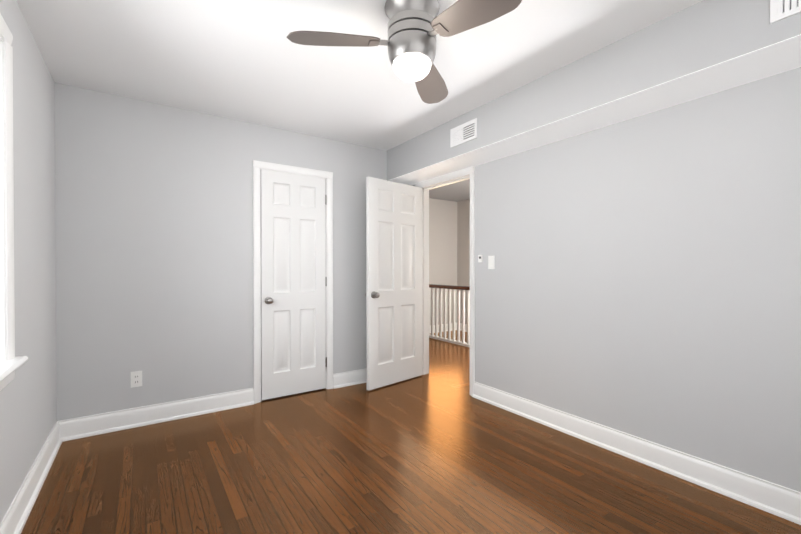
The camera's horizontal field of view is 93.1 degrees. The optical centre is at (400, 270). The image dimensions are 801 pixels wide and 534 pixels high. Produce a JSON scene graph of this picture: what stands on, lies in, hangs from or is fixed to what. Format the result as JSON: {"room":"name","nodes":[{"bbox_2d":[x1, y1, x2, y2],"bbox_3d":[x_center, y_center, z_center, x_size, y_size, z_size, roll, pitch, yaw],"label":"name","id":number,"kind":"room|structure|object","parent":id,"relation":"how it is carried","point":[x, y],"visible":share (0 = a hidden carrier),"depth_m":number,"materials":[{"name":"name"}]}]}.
{"room":"empty bedroom","nodes":[
{"label":"empty bedroom","id":0,"kind":"room"},
{"bbox_2d":[0,0,56,522],"bbox_3d":[-1.243,-0.043,0.877,0.120,2.400,4.180,0,1,-34],"label":"wall","id":1,"kind":"structure","parent":0,"point":[28,406],"depth_m":1.96,"materials":[{"name":"grey paint"}]},
{"bbox_2d":[0,13,27,390],"bbox_3d":[-1.421,-0.268,1.184,0.175,1.495,1.100,0,1,-34],"label":"window","id":2,"kind":"structure","parent":1,"relation":"in","point":[10,363],"depth_m":1.59,"materials":[{"name":"white"}]},
{"bbox_2d":[0,420,63,533],"bbox_3d":[-1.181,1.089,0.928,0.032,0.135,3.940,0,1,-34],"label":"baseboard","id":3,"kind":"structure","parent":1,"relation":"attached to","point":[14,520],"depth_m":1.90,"materials":[{"name":"white wood"}]},
{"bbox_2d":[54,82,412,420],"bbox_3d":[-1.118,-0.062,3.422,3.200,2.400,0.120,0,1,-34],"label":"wall","id":4,"kind":"structure","parent":0,"point":[154,236],"depth_m":2.89,"materials":[{"name":"grey paint"}]},
{"bbox_2d":[131,371,141,387],"bbox_3d":[-1.941,0.798,2.788,0.070,0.114,0.008,0,1,-34],"label":"electrical outlet plate","id":5,"kind":"object","parent":4,"relation":"attached to","point":[136,378],"visible":1,"depth_m":2.79,"materials":[{"name":"white plastic"}]},
{"bbox_2d":[64,388,253,440],"bbox_3d":[-1.751,1.075,2.905,1.202,0.135,0.032,0,1,-34],"label":"baseboard","id":6,"kind":"structure","parent":4,"relation":"attached to","point":[86,426],"depth_m":2.84,"materials":[{"name":"white wood"}]},
{"bbox_2d":[253,160,332,403],"bbox_3d":[-0.989,0.097,3.500,0.732,2.081,0.139,0,1,-34],"label":"trim","id":7,"kind":"structure","parent":4,"relation":"attached to","point":[258,166],"depth_m":3.29,"materials":[{"name":"white wood"}]},
{"bbox_2d":[260,169,326,399],"bbox_3d":[-0.967,0.123,3.475,0.602,2.005,0.173,0,1,-34],"label":"closet door","id":8,"kind":"structure","parent":4,"relation":"in","point":[293,286],"depth_m":3.45,"materials":[{"name":"white wood"}]},
{"bbox_2d":[333,368,366,388],"bbox_3d":[-0.248,1.067,3.928,0.962,0.135,0.040,0,1,-34],"label":"baseboard","id":9,"kind":"structure","parent":4,"relation":"attached to","point":[354,377],"depth_m":3.76,"materials":[{"name":"white wood"}]},
{"bbox_2d":[16,0,701,201],"bbox_3d":[0.492,-1.310,3.193,5.610,0.100,6.060,0,1,-34],"label":"ceiling","id":10,"kind":"structure","parent":0,"point":[245,60],"depth_m":2.22,"materials":[{"name":"white paint"}]},
{"bbox_2d":[287,0,521,103],"bbox_3d":[0.083,-1.082,1.710,1.001,0.334,0.947,0,1,-34],"label":"ceiling fan","id":11,"kind":"object","parent":10,"relation":"hanging from","point":[415,27],"visible":1,"depth_m":1.71,"materials":[{"name":"silver metal"}]},
{"bbox_2d":[387,0,800,184],"bbox_3d":[1.109,-1.095,2.478,0.340,0.320,3.940,0,1,-34],"label":"soffit beam","id":12,"kind":"structure","parent":10,"relation":"attached to","point":[702,48],"depth_m":2.08,"materials":[{"name":"grey paint"}]},
{"bbox_2d":[450,118,476,147],"bbox_3d":[0.505,-1.104,3.052,0.009,0.150,0.300,0,1,-34],"label":"return air vent","id":13,"kind":"object","parent":12,"relation":"attached to","point":[463,133],"visible":1,"depth_m":3.05,"materials":[{"name":"white metal"}]},
{"bbox_2d":[770,0,800,23],"bbox_3d":[1.609,-1.092,1.439,0.009,0.150,0.300,0,1,-34],"label":"supply air vent","id":14,"kind":"object","parent":12,"relation":"attached to","point":[781,9],"visible":1,"depth_m":1.53,"materials":[{"name":"white metal"}]},
{"bbox_2d":[21,330,800,533],"bbox_3d":[0.541,1.190,3.245,5.730,0.100,6.060,0,1,-34],"label":"floor","id":15,"kind":"structure","parent":0,"point":[421,454],"depth_m":2.10,"materials":[{"name":"brown wood"}]},
{"bbox_2d":[429,284,469,346],"bbox_3d":[0.944,0.622,5.709,0.110,1.000,2.200,0,1,-34],"label":"stair railing","id":16,"kind":"object","parent":15,"relation":"on","point":[444,338],"visible":0.48,"depth_m":5.95,"materials":[{"name":"white wood"}]},
{"bbox_2d":[429,198,456,324],"bbox_3d":[0.086,-0.085,6.523,2.290,2.400,0.120,0,1,-34],"label":"wall","id":17,"kind":"structure","parent":0,"point":[442,242],"depth_m":6.92,"materials":[{"name":"beige paint"}]},
{"bbox_2d":[430,323,455,332],"bbox_3d":[0.106,1.049,6.453,2.226,0.135,0.032,0,1,-34],"label":"baseboard","id":18,"kind":"structure","parent":17,"relation":"attached to","point":[451,323],"depth_m":6.92,"materials":[{"name":"white wood"}]},
{"bbox_2d":[457,199,469,323],"bbox_3d":[2.272,-0.077,5.462,0.120,2.400,4.340,0,1,-34],"label":"wall","id":19,"kind":"structure","parent":0,"point":[463,243],"depth_m":6.98,"materials":[{"name":"grey paint"}]},
{"bbox_2d":[456,323,466,331],"bbox_3d":[2.209,1.056,5.427,0.032,0.135,4.100,0,1,-34],"label":"baseboard","id":20,"kind":"structure","parent":19,"relation":"attached to","point":[456,323],"depth_m":7.01,"materials":[{"name":"white wood"}]},
{"bbox_2d":[413,67,800,491],"bbox_3d":[0.768,-0.062,3.392,0.120,2.400,6.060,0,1,-34],"label":"wall","id":21,"kind":"structure","parent":0,"point":[642,279],"depth_m":2.19,"materials":[{"name":"grey paint"}]},
{"bbox_2d":[365,177,421,389],"bbox_3d":[-0.040,0.121,3.829,0.752,2.005,0.173,0,1,-44],"label":"entry door","id":22,"kind":"structure","parent":21,"relation":"in","point":[393,294],"depth_m":3.78,"materials":[{"name":"white wood"}]},
{"bbox_2d":[415,166,474,395],"bbox_3d":[0.474,0.095,3.827,0.162,2.081,0.882,0,1,-34],"label":"door frame","id":23,"kind":"structure","parent":21,"relation":"attached to","point":[426,186],"depth_m":3.85,"materials":[{"name":"white wood"}]},
{"bbox_2d":[478,255,482,261],"bbox_3d":[0.709,-0.106,3.357,0.017,0.066,0.044,0,1,-34],"label":"light switch","id":24,"kind":"object","parent":21,"relation":"attached to","point":[480,258],"visible":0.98,"depth_m":3.35,"materials":[{"name":"white plastic"}]},
{"bbox_2d":[488,256,494,268],"bbox_3d":[0.778,-0.071,3.259,0.013,0.114,0.070,0,1,-34],"label":"switch plate","id":25,"kind":"object","parent":21,"relation":"attached to","point":[491,262],"visible":1,"depth_m":3.25,"materials":[{"name":"white plastic"}]},
{"bbox_2d":[472,382,800,524],"bbox_3d":[1.504,1.080,2.190,0.032,0.135,2.992,0,1,-34],"label":"baseboard","id":26,"kind":"structure","parent":21,"relation":"attached to","point":[772,498],"depth_m":2.18,"materials":[{"name":"white wood"}]}
]}

